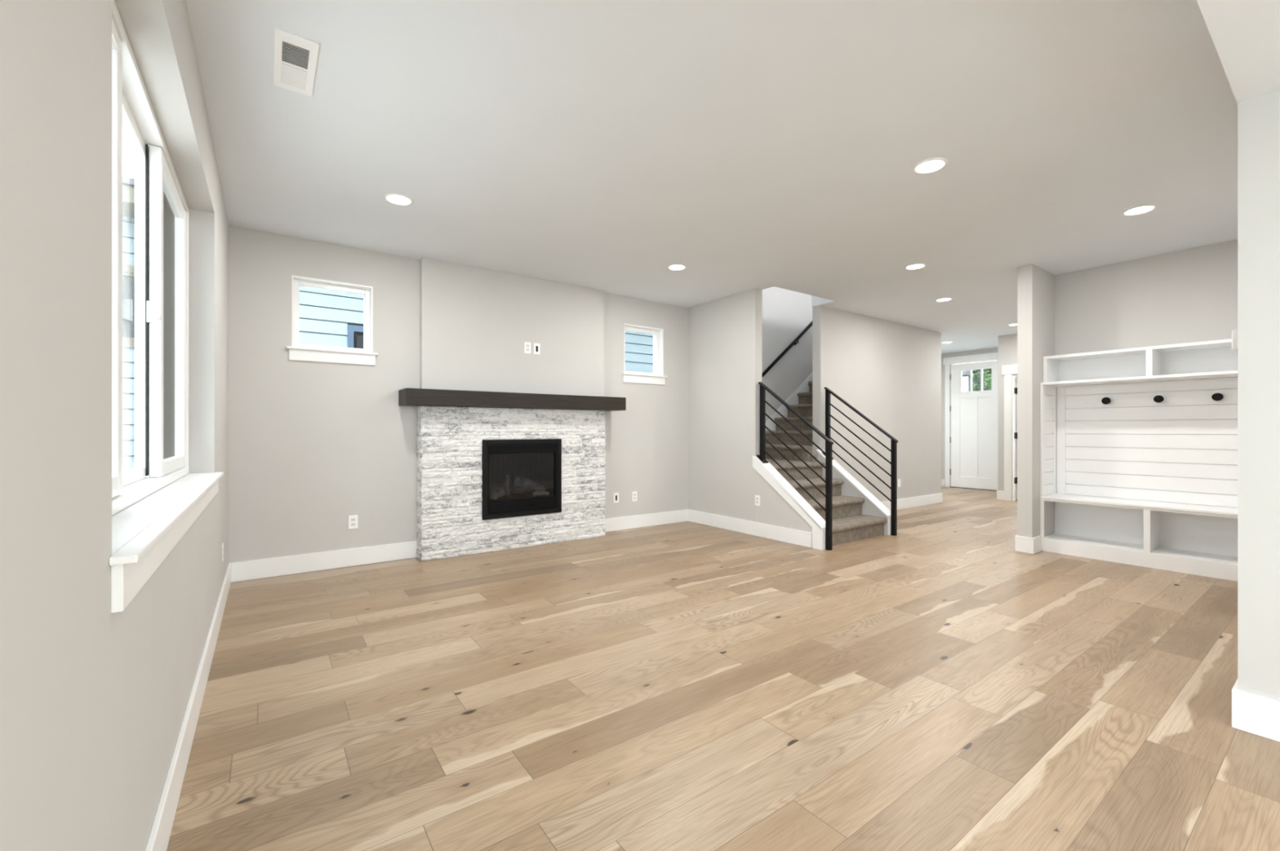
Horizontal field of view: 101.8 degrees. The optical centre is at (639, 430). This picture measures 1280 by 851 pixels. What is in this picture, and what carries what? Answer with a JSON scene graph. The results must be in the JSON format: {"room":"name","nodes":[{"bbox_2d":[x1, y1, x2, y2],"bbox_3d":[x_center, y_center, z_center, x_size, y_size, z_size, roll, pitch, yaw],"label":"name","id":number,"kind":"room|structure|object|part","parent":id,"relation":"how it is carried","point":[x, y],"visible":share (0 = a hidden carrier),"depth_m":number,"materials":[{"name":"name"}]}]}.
{"room":"living room","nodes":[
{"label":"living room","id":0,"kind":"room"},
{"bbox_2d":[0,0,228,850],"bbox_3d":[-0.836,-0.249,0.570,0.210,2.843,8.600,0,0,-36],"label":"wall","id":1,"kind":"structure","parent":0,"point":[94,700],"depth_m":0.82,"materials":[{"name":"paint"}]},
{"bbox_2d":[111,0,188,515],"bbox_3d":[-1.833,-0.489,1.872,0.098,1.458,2.372,0,0,-36],"label":"window","id":2,"kind":"structure","parent":1,"relation":"in","point":[161,206],"depth_m":2.16,"materials":[{"name":"white plastic"}]},
{"bbox_3d":[-1.377,-0.494,1.268,0.040,1.384,0.786,0,0,-36],"label":"sliding sash","id":3,"kind":"part","parent":2,"relation":"part of","materials":[{"name":"white plastic"}]},
{"bbox_3d":[-1.853,-0.494,1.853,0.033,1.388,0.830,0,0,-36],"label":"fixed frame","id":4,"kind":"part","parent":2,"relation":"part of","materials":[{"name":"white plastic"}]},
{"bbox_3d":[-2.256,-0.494,2.495,0.040,1.384,0.794,0,0,-36],"label":"sliding sash","id":5,"kind":"part","parent":2,"relation":"part of","materials":[{"name":"white plastic"}]},
{"bbox_2d":[108,471,223,613],"bbox_3d":[-1.732,0.295,1.943,0.149,0.110,2.424,0,0,-36],"label":"trim","id":6,"kind":"structure","parent":1,"relation":"attached to","point":[144,534],"depth_m":1.37,"materials":[{"name":"white paint"}]},
{"bbox_3d":[-1.732,0.248,1.943,0.149,0.016,2.424,0,0,-36],"label":"window stool","id":7,"kind":"part","parent":6,"relation":"part of","materials":[{"name":"white paint"}]},
{"bbox_2d":[144,563,231,850],"bbox_3d":[-0.742,1.097,0.631,0.015,0.150,8.290,0,0,-36],"label":"baseboard","id":8,"kind":"structure","parent":1,"relation":"attached to","point":[162,827],"depth_m":1.78,"materials":[{"name":"white paint"}]},
{"bbox_2d":[222,542,223,562],"bbox_3d":[-2.749,0.807,3.431,0.008,0.116,0.072,0,0,-36],"label":"wall outlet","id":9,"kind":"object","parent":1,"relation":"attached to","point":[223,543],"visible":1,"depth_m":3.42,"materials":[{"name":"white plastic"}]},
{"bbox_2d":[419,257,604,396],"bbox_3d":[-1.219,-0.879,5.338,1.944,1.383,0.080,0,0,-36],"label":"wall","id":10,"kind":"structure","parent":0,"point":[475,323],"depth_m":5.20,"materials":[{"name":"paint"}]},
{"bbox_2d":[524,342,530,354],"bbox_3d":[-1.151,-0.840,5.332,0.072,0.116,0.008,0,0,-36],"label":"wall outlet","id":11,"kind":"object","parent":10,"relation":"attached to","point":[526,345],"visible":1,"depth_m":5.33,"materials":[{"name":"white plastic"}]},
{"bbox_2d":[533,342,540,355],"bbox_3d":[-1.069,-0.838,5.392,0.072,0.116,0.006,0,0,-36],"label":"cable plate","id":12,"kind":"object","parent":10,"relation":"attached to","point":[536,346],"visible":1,"depth_m":5.39,"materials":[{"name":"white plastic"}]},
{"bbox_2d":[228,225,812,563],"bbox_3d":[0.426,-1.428,6.662,9.353,5.200,0.160,0,0,-36],"label":"wall","id":13,"kind":"structure","parent":0,"point":[313,446],"depth_m":4.51,"materials":[{"name":"paint"}]},
{"bbox_2d":[231,541,417,582],"bbox_3d":[-2.596,1.097,4.392,1.346,0.150,0.015,0,0,-36],"label":"baseboard","id":14,"kind":"structure","parent":13,"relation":"attached to","point":[303,563],"depth_m":4.33,"materials":[{"name":"white paint"}]},
{"bbox_2d":[291,275,373,352],"bbox_3d":[-2.636,-0.966,4.467,0.593,0.584,0.157,0,0,-36],"label":"window","id":15,"kind":"structure","parent":13,"relation":"in","point":[297,282],"depth_m":4.45,"materials":[{"name":"white paint"}]},
{"bbox_2d":[286,346,377,365],"bbox_3d":[-2.580,-0.620,4.390,0.663,0.108,0.037,0,0,-36],"label":"trim","id":16,"kind":"structure","parent":13,"relation":"attached to","point":[295,353],"depth_m":4.38,"materials":[{"name":"white paint"}]},
{"bbox_3d":[-2.580,-0.665,4.390,0.663,0.018,0.037,0,0,-36],"label":"window stool","id":17,"kind":"part","parent":16,"relation":"part of","materials":[{"name":"white paint"}]},
{"bbox_2d":[348,515,357,529],"bbox_3d":[-2.472,0.795,4.485,0.072,0.116,0.008,0,0,-36],"label":"wall outlet","id":18,"kind":"object","parent":13,"relation":"attached to","point":[353,520],"visible":1,"depth_m":4.48,"materials":[{"name":"white plastic"}]},
{"bbox_2d":[613,493,618,503],"bbox_3d":[-0.277,0.793,6.057,0.072,0.116,0.006,0,0,-36],"label":"cable plate","id":19,"kind":"object","parent":13,"relation":"attached to","point":[615,495],"visible":1,"depth_m":6.05,"materials":[{"name":"white plastic"}]},
{"bbox_2d":[631,491,637,502],"bbox_3d":[-0.063,0.795,6.208,0.072,0.116,0.008,0,0,-36],"label":"wall outlet","id":20,"kind":"object","parent":13,"relation":"attached to","point":[634,495],"visible":1,"depth_m":6.21,"materials":[{"name":"white plastic"}]},
{"bbox_2d":[624,324,663,376],"bbox_3d":[0.008,-0.959,6.359,0.586,0.586,0.157,0,0,-36],"label":"window","id":21,"kind":"structure","parent":13,"relation":"in","point":[658,334],"depth_m":6.46,"materials":[{"name":"white paint"}]},
{"bbox_2d":[622,373,666,385],"bbox_3d":[0.063,-0.612,6.282,0.656,0.108,0.037,0,0,-36],"label":"trim","id":22,"kind":"structure","parent":13,"relation":"attached to","point":[627,377],"depth_m":6.27,"materials":[{"name":"white paint"}]},
{"bbox_3d":[0.063,-0.657,6.282,0.656,0.018,0.037,0,0,-36],"label":"window stool","id":23,"kind":"part","parent":22,"relation":"part of","materials":[{"name":"white paint"}]},
{"bbox_2d":[604,509,688,532],"bbox_3d":[0.067,1.097,6.298,1.360,0.150,0.015,0,0,-36],"label":"baseboard","id":24,"kind":"structure","parent":13,"relation":"attached to","point":[615,524],"depth_m":6.29,"materials":[{"name":"white paint"}]},
{"bbox_2d":[761,321,812,377],"bbox_3d":[2.611,-1.604,8.079,2.750,2.159,0.077,0,0,-36],"label":"handrail","id":25,"kind":"object","parent":13,"relation":"attached to","point":[810,325],"visible":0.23,"depth_m":7.74,"materials":[{"name":"black metal"}]},
{"bbox_2d":[186,0,1237,354],"bbox_3d":[3.311,-1.721,5.810,13.053,0.300,5.244,0,0,-36],"label":"ceiling","id":26,"kind":"structure","parent":0,"point":[606,145],"depth_m":2.77,"materials":[{"name":"paint"}]},
{"bbox_2d":[273,27,319,97],"bbox_3d":[-1.483,-1.567,2.237,0.150,0.008,0.406,0,0,-36],"label":"ceiling vent","id":27,"kind":"object","parent":26,"relation":"in","point":[295,56],"visible":1,"depth_m":2.21,"materials":[{"name":"white plastic"}]},
{"bbox_2d":[383,193,413,205],"bbox_3d":[-1.642,-1.567,3.542,0.184,0.008,0.184,0,0,-36],"label":"recessed light","id":28,"kind":"object","parent":26,"relation":"in","point":[399,199],"visible":1,"depth_m":3.53,"materials":[{"name":"white plastic"}]},
{"bbox_2d":[667,263,686,270],"bbox_3d":[0.356,-1.567,5.016,0.184,0.008,0.184,0,0,-36],"label":"recessed light","id":29,"kind":"object","parent":26,"relation":"in","point":[673,267],"visible":1,"depth_m":5.00,"materials":[{"name":"white plastic"}]},
{"bbox_2d":[904,262,925,270],"bbox_3d":[2.640,-1.567,4.993,0.184,0.008,0.184,0,0,-36],"label":"recessed light","id":30,"kind":"object","parent":26,"relation":"in","point":[914,266],"visible":1,"depth_m":4.97,"materials":[{"name":"white plastic"}]},
{"bbox_2d":[912,157,947,173],"bbox_3d":[1.722,-1.567,3.093,0.184,0.008,0.184,0,0,-36],"label":"recessed light","id":31,"kind":"object","parent":26,"relation":"in","point":[931,165],"visible":1,"depth_m":3.08,"materials":[{"name":"white plastic"}]},
{"bbox_2d":[934,297,952,302],"bbox_3d":[3.655,-1.567,6.262,0.184,0.008,0.184,0,0,-36],"label":"recessed light","id":32,"kind":"object","parent":26,"relation":"in","point":[941,300],"visible":1,"depth_m":6.25,"materials":[{"name":"white plastic"}]},
{"bbox_2d":[1121,204,1157,215],"bbox_3d":[3.560,-1.567,3.712,0.184,0.008,0.184,0,0,-36],"label":"recessed light","id":33,"kind":"object","parent":26,"relation":"in","point":[1142,209],"visible":1,"depth_m":3.70,"materials":[{"name":"white plastic"}]},
{"bbox_2d":[166,486,1279,850],"bbox_3d":[4.343,1.272,4.368,13.053,0.200,8.750,0,0,-36],"label":"floor","id":34,"kind":"structure","parent":0,"point":[937,684],"depth_m":2.24,"materials":[{"name":"brown wood"}]},
{"bbox_2d":[416,406,605,561],"bbox_3d":[-1.213,0.479,5.267,1.949,1.384,0.198,0,0,-36],"label":"fireplace surround","id":35,"kind":"object","parent":34,"relation":"on","point":[451,523],"visible":1,"depth_m":4.99,"materials":[{"name":"stone"}]},
{"bbox_2d":[398,387,626,411],"bbox_3d":[-1.167,-0.287,5.232,2.270,0.142,0.308,0,0,-36],"label":"mantel shelf","id":36,"kind":"object","parent":35,"relation":"on","point":[406,397],"visible":0.91,"depth_m":4.97,"materials":[{"name":"brown wood"}]},
{"bbox_2d":[481,439,561,519],"bbox_3d":[-1.292,0.477,5.374,0.830,0.764,0.476,0,0,-36],"label":"gas fireplace","id":37,"kind":"object","parent":35,"relation":"in","point":[539,461],"visible":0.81,"depth_m":5.36,"materials":[{"name":"black paint"}]},
{"bbox_2d":[489,491,497,499],"bbox_3d":[-1.441,0.646,5.117,0.071,0.076,0.074,0,0,18],"label":"log","id":38,"kind":"object","parent":37,"relation":"on","point":[494,495],"visible":1,"depth_m":5.09,"materials":[{"name":"grey wood"}]},
{"bbox_2d":[497,488,505,497],"bbox_3d":[-1.393,0.634,5.201,0.097,0.084,0.063,0,0,-25],"label":"log","id":39,"kind":"object","parent":37,"relation":"in","point":[501,493],"visible":0.84,"depth_m":5.18,"materials":[{"name":"grey wood"}]},
{"bbox_2d":[503,475,510,497],"bbox_3d":[-1.359,0.572,5.310,0.064,0.220,0.148,0,0,-18],"label":"log","id":40,"kind":"object","parent":37,"relation":"in","point":[506,486],"visible":0.94,"depth_m":5.28,"materials":[{"name":"ceramic"}]},
{"bbox_2d":[488,485,532,495],"bbox_3d":[-1.353,0.635,5.482,0.483,0.101,0.107,0,0,-36],"label":"log","id":41,"kind":"object","parent":37,"relation":"in","point":[513,490],"visible":0.51,"depth_m":5.46,"materials":[{"name":"ceramic"}]},
{"bbox_2d":[489,498,555,513],"bbox_3d":[-1.159,0.753,5.188,0.692,0.090,0.006,0,0,-36],"label":"grille","id":42,"kind":"object","parent":37,"relation":"attached to","point":[513,505],"depth_m":5.17,"materials":[{"name":"black metal"}]},
{"bbox_2d":[512,475,546,492],"bbox_3d":[-1.158,0.585,5.460,0.342,0.207,0.114,0,0,-15],"label":"log","id":43,"kind":"object","parent":37,"relation":"in","point":[522,482],"visible":0.9,"depth_m":5.42,"materials":[{"name":"ceramic"}]},
{"bbox_2d":[532,491,549,497],"bbox_3d":[-1.031,0.662,5.410,0.182,0.054,0.053,0,0,-36],"label":"log","id":44,"kind":"object","parent":37,"relation":"on","point":[536,493],"visible":1,"depth_m":5.38,"materials":[{"name":"wood"}]},
{"bbox_2d":[765,373,887,546],"bbox_3d":[2.788,-0.276,7.034,3.698,2.896,1.984,0,0,-36],"label":"staircase","id":45,"kind":"structure","parent":34,"relation":"on","point":[849,524],"depth_m":6.20,"materials":[{"name":"beige carpet"}]},
{"bbox_2d":[1040,338,1237,582],"bbox_3d":[4.486,0.228,4.536,0.420,1.888,1.531,0,0,-36],"label":"hall tree","id":46,"kind":"object","parent":34,"relation":"on","point":[1143,482],"visible":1,"depth_m":4.66,"materials":[{"name":"white paint"}]},
{"bbox_2d":[1101,397,1111,404],"bbox_3d":[4.406,-0.273,4.911,0.073,0.066,0.066,0,0,-36],"label":"coat hook","id":47,"kind":"object","parent":46,"relation":"attached to","point":[1105,401],"visible":1,"depth_m":4.89,"materials":[{"name":"black paint"}]},
{"bbox_2d":[1040,370,1237,386],"bbox_3d":[4.490,-0.447,4.538,0.412,0.023,1.531,0,0,-36],"label":"shelf","id":48,"kind":"object","parent":46,"relation":"attached to","point":[1150,379],"depth_m":4.55,"materials":[{"name":"white paint"}]},
{"bbox_3d":[4.486,0.653,4.536,0.420,0.022,1.531,0,0,-36],"label":"bench seat","id":49,"kind":"part","parent":46,"relation":"part of","materials":[{"name":"white paint"}]},
{"bbox_3d":[4.333,0.854,4.426,0.020,0.380,1.531,0,0,-36],"label":"frame","id":50,"kind":"part","parent":46,"relation":"part of","materials":[{"name":"white paint"}]},
{"bbox_2d":[1153,395,1164,403],"bbox_3d":[4.612,-0.273,4.623,0.073,0.066,0.066,0,0,-36],"label":"coat hook","id":51,"kind":"object","parent":46,"relation":"attached to","point":[1158,398],"visible":1,"depth_m":4.60,"materials":[{"name":"black paint"}]},
{"bbox_2d":[1211,393,1223,400],"bbox_3d":[4.816,-0.273,4.337,0.073,0.066,0.066,0,0,-36],"label":"coat hook","id":52,"kind":"object","parent":46,"relation":"attached to","point":[1216,397],"visible":1,"depth_m":4.32,"materials":[{"name":"black paint"}]},
{"bbox_2d":[688,288,812,533],"bbox_3d":[1.240,-0.200,5.923,0.110,2.743,1.990,0,0,-36],"label":"wall","id":53,"kind":"structure","parent":0,"point":[725,334],"depth_m":6.11,"materials":[{"name":"paint"}]},
{"bbox_2d":[688,509,812,547],"bbox_3d":[1.161,1.097,5.925,0.015,0.150,1.865,0,0,-36],"label":"baseboard","id":54,"kind":"structure","parent":53,"relation":"attached to","point":[788,535],"depth_m":5.77,"materials":[{"name":"white paint"}]},
{"bbox_2d":[755,495,759,506],"bbox_3d":[1.296,0.780,5.742,0.008,0.116,0.072,0,0,-36],"label":"wall outlet","id":55,"kind":"object","parent":53,"relation":"attached to","point":[757,497],"visible":1,"depth_m":5.74,"materials":[{"name":"white plastic"}]},
{"bbox_2d":[751,455,825,550],"bbox_3d":[1.565,0.730,5.461,0.142,0.885,0.897,0,0,-36],"label":"trim","id":56,"kind":"structure","parent":53,"relation":"attached to","point":[766,471],"depth_m":5.35,"materials":[{"name":"white paint"}]},
{"bbox_2d":[756,382,833,551],"bbox_3d":[1.595,0.320,5.426,0.090,1.704,0.922,0,0,-36],"label":"stair railing","id":57,"kind":"object","parent":56,"relation":"on","point":[828,453],"visible":1,"depth_m":5.30,"materials":[{"name":"black metal"}]},
{"bbox_3d":[1.356,-0.089,5.760,0.045,0.814,0.045,0,0,-36],"label":"post","id":58,"kind":"part","parent":57,"relation":"part of","materials":[{"name":"black metal"}]},
{"bbox_3d":[1.356,0.323,5.760,0.090,0.087,0.100,0,0,-36],"label":"plate","id":59,"kind":"part","parent":57,"relation":"part of","materials":[{"name":"black paint"}]},
{"bbox_3d":[1.600,-0.195,5.420,0.054,0.674,0.907,0,0,-36],"label":"rail","id":60,"kind":"part","parent":57,"relation":"part of","materials":[{"name":"black metal"}]},
{"bbox_3d":[1.843,0.640,5.080,0.045,1.064,0.045,0,0,-36],"label":"post","id":61,"kind":"part","parent":57,"relation":"part of","materials":[{"name":"black metal"}]},
{"bbox_2d":[817,452,887,535],"bbox_3d":[2.530,0.718,6.182,0.110,0.908,0.909,0,0,-36],"label":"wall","id":62,"kind":"structure","parent":0,"point":[868,508],"depth_m":6.11,"materials":[{"name":"paint"}]},
{"bbox_2d":[816,448,890,535],"bbox_3d":[2.535,0.708,6.174,0.150,0.929,0.927,0,0,-36],"label":"trim","id":63,"kind":"structure","parent":62,"relation":"attached to","point":[842,470],"depth_m":6.05,"materials":[{"name":"white paint"}]},
{"bbox_2d":[822,386,897,536],"bbox_3d":[2.571,0.320,6.124,0.090,1.704,0.922,0,0,-36],"label":"stair railing","id":64,"kind":"object","parent":63,"relation":"on","point":[893,463],"visible":0.8,"depth_m":5.94,"materials":[{"name":"black metal"}]},
{"bbox_3d":[2.332,-0.089,6.458,0.045,0.814,0.045,0,0,-36],"label":"post","id":65,"kind":"part","parent":64,"relation":"part of","materials":[{"name":"black metal"}]},
{"bbox_3d":[2.575,-0.195,6.118,0.054,0.674,0.907,0,0,-36],"label":"rail","id":66,"kind":"part","parent":64,"relation":"part of","materials":[{"name":"black metal"}]},
{"bbox_3d":[2.819,0.640,5.778,0.045,1.064,0.045,0,0,-36],"label":"post","id":67,"kind":"part","parent":64,"relation":"part of","materials":[{"name":"black metal"}]},
{"bbox_2d":[812,305,941,502],"bbox_3d":[3.539,-0.200,7.538,3.190,2.743,0.120,0,0,-36],"label":"wall","id":68,"kind":"structure","parent":0,"point":[890,372],"depth_m":7.34,"materials":[{"name":"paint"}]},
{"bbox_2d":[897,479,900,487],"bbox_3d":[3.812,0.783,7.655,0.072,0.116,0.007,0,0,-36],"label":"wall outlet","id":69,"kind":"object","parent":68,"relation":"attached to","point":[899,480],"visible":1,"depth_m":7.65,"materials":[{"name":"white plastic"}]},
{"bbox_2d":[880,493,942,511],"bbox_3d":[3.234,1.097,8.029,3.145,0.150,1.305,0,0,-36],"label":"baseboard","id":70,"kind":"structure","parent":68,"relation":"attached to","point":[913,502],"depth_m":7.94,"materials":[{"name":"white paint"}]},
{"bbox_2d":[941,347,997,486],"bbox_3d":[6.701,-0.200,10.268,0.150,2.743,1.940,0,0,-36],"label":"wall","id":71,"kind":"structure","parent":0,"point":[988,350],"depth_m":10.72,"materials":[{"name":"paint"}]},
{"bbox_2d":[941,479,944,486],"bbox_3d":[6.206,1.097,10.818,0.015,0.150,0.230,0,0,-36],"label":"baseboard","id":72,"kind":"structure","parent":71,"relation":"attached to","point":[942,480],"depth_m":10.74,"materials":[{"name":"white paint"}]},
{"bbox_2d":[942,352,997,487],"bbox_3d":[6.620,-0.154,10.229,0.028,2.652,1.241,0,0,-36],"label":"trim","id":73,"kind":"structure","parent":71,"relation":"attached to","point":[947,362],"depth_m":10.64,"materials":[{"name":"white paint"}]},
{"bbox_3d":[6.623,-0.084,10.231,0.020,2.512,1.180,0,0,-36],"label":"casing","id":74,"kind":"part","parent":73,"relation":"part of","materials":[{"name":"white paint"}]},
{"bbox_3d":[6.620,-1.410,10.229,0.028,0.140,1.241,0,0,-36],"label":"head casing","id":75,"kind":"part","parent":73,"relation":"part of","materials":[{"name":"white paint"}]},
{"bbox_2d":[950,360,997,491],"bbox_3d":[6.652,-0.078,10.255,0.204,2.500,1.004,0,0,-36],"label":"door","id":76,"kind":"structure","parent":71,"relation":"in","point":[974,414],"depth_m":10.30,"materials":[{"name":"white paint"}]},
{"bbox_3d":[6.631,-0.978,10.270,0.006,0.464,0.581,0,0,-36],"label":"lite frame","id":77,"kind":"part","parent":76,"relation":"part of","materials":[{"name":"white paint"}]},
{"bbox_2d":[997,333,1017,501],"bbox_3d":[6.556,-0.200,8.040,0.120,2.743,1.755,0,0,-36],"label":"wall","id":78,"kind":"structure","parent":0,"point":[1006,344],"depth_m":8.67,"materials":[{"name":"paint"}]},
{"bbox_2d":[1001,364,1017,501],"bbox_3d":[6.365,0.054,8.178,0.028,2.235,1.172,0,0,-36],"label":"trim","id":79,"kind":"structure","parent":78,"relation":"attached to","point":[1006,371],"depth_m":8.59,"materials":[{"name":"white paint"}]},
{"bbox_3d":[6.369,0.130,8.180,0.020,2.084,1.120,0,0,-36],"label":"casing","id":80,"kind":"part","parent":79,"relation":"part of","materials":[{"name":"white paint"}]},
{"bbox_3d":[6.365,-0.988,8.178,0.028,0.151,1.172,0,0,-36],"label":"head casing","id":81,"kind":"part","parent":79,"relation":"part of","materials":[{"name":"white paint"}]},
{"bbox_2d":[1012,375,1017,501],"bbox_3d":[6.785,0.142,8.477,0.998,2.060,0.908,0,0,-36],"label":"door","id":82,"kind":"structure","parent":78,"relation":"in","point":[1014,378],"depth_m":8.56,"materials":[{"name":"white paint"}]},
{"bbox_2d":[1017,263,1054,537],"bbox_3d":[5.330,-0.200,6.157,4.065,2.743,0.120,0,0,-36],"label":"wall","id":83,"kind":"structure","parent":0,"point":[1035,285],"depth_m":5.00,"materials":[{"name":"paint"}]},
{"bbox_2d":[1014,535,1041,554],"bbox_3d":[5.316,1.097,6.147,4.060,0.150,0.150,0,0,-36],"label":"baseboard","id":84,"kind":"structure","parent":83,"relation":"attached to","point":[1022,544],"depth_m":4.96,"materials":[{"name":"white paint"}]},
{"bbox_2d":[1054,239,1237,493],"bbox_3d":[4.712,-0.200,4.688,0.120,2.743,1.549,0,0,-36],"label":"wall","id":85,"kind":"structure","parent":0,"point":[1188,295],"depth_m":4.71,"materials":[{"name":"paint"}]},
{"bbox_2d":[1196,0,1279,104],"bbox_3d":[1.965,-1.575,-0.471,3.553,0.591,3.646,0,0,-36],"label":"ceiling","id":86,"kind":"structure","parent":0,"point":[1245,34],"depth_m":1.71,"materials":[{"name":"paint"}]},
{"bbox_2d":[1237,89,1279,701],"bbox_3d":[3.458,-0.200,0.597,0.120,2.743,3.646,0,0,-36],"label":"wall","id":87,"kind":"structure","parent":0,"point":[1258,118],"depth_m":2.00,"materials":[{"name":"paint"}]},
{"bbox_2d":[1231,679,1279,742],"bbox_3d":[4.571,1.097,1.495,3.005,0.150,3.511,0,0,-36],"label":"baseboard","id":88,"kind":"structure","parent":87,"relation":"attached to","point":[1254,714],"depth_m":2.00,"materials":[{"name":"white paint"}]},
{"bbox_3d":[6.649,-0.200,9.112,1.280,2.743,0.120,0,0,-36],"label":"wall","id":89,"kind":"structure","parent":0,"visible":0},
{"bbox_2d":[996,490,1004,500],"bbox_3d":[6.574,1.097,9.083,1.395,0.150,0.110,0,0,-36],"label":"baseboard","id":90,"kind":"structure","parent":89,"relation":"attached to","point":[1000,495],"depth_m":8.68,"materials":[{"name":"white paint"}]},
{"bbox_3d":[3.864,-0.200,3.055,3.400,2.743,0.120,0,0,-36],"label":"wall","id":91,"kind":"structure","parent":0,"visible":0},
{"bbox_2d":[1231,329,1237,351],"bbox_3d":[2.549,-0.379,2.211,0.120,0.089,0.036,0,0,-36],"label":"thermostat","id":92,"kind":"object","parent":91,"relation":"attached to","point":[1234,333],"visible":0.2,"depth_m":2.19,"materials":[{"name":"white plastic"}]},
{"label":"outside","id":93,"kind":"structure","parent":0,"visible":0},
{"bbox_3d":[2.312,1.922,13.952,70.000,0.300,70.000,0,0,-36],"label":"ground","id":94,"kind":"structure","parent":93,"visible":0},
{"bbox_2d":[122,176,653,471],"bbox_3d":[-3.554,-1.056,9.262,19.800,5.944,3.800,0,0,-36],"label":"house","id":95,"kind":"structure","parent":94,"relation":"on","point":[326,318],"depth_m":7.01,"materials":[{"name":"blue"}]},
{"bbox_3d":[-6.144,-1.421,5.819,1.130,0.945,0.046,0,0,-36],"label":"window trim","id":96,"kind":"part","parent":95,"relation":"part of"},
{"bbox_3d":[-3.703,-0.808,7.566,0.965,1.321,0.046,0,0,-36],"label":"window trim","id":97,"kind":"part","parent":95,"relation":"part of","materials":[{"name":"blue paint"}]},
{"bbox_2d":[962,368,986,391],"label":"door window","id":98,"kind":"structure","parent":94,"relation":"on","point":[966,374],"depth_m":23.86,"materials":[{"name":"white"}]},
{"bbox_3d":[14.914,-0.328,23.819,0.080,4.200,0.180,0,0,-36],"label":"corner trim","id":99,"kind":"part","parent":98,"relation":"part of","materials":[{"name":"white paint"}]},
{"bbox_2d":[972,368,991,391],"bbox_3d":[12.610,-1.843,18.799,1.346,7.237,1.354,0,0,-36],"label":"tree","id":100,"kind":"object","parent":94,"relation":"on","point":[974,387],"visible":0.06,"depth_m":18.84,"materials":[{"name":"green plant"}]},
{"bbox_2d":[983,368,991,390],"bbox_3d":[12.098,-1.594,16.782,1.814,6.741,1.769,0,0,-36],"label":"tree","id":101,"kind":"object","parent":94,"relation":"on","point":[985,375],"visible":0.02,"depth_m":17.09,"materials":[{"name":"green plant"}]}
]}

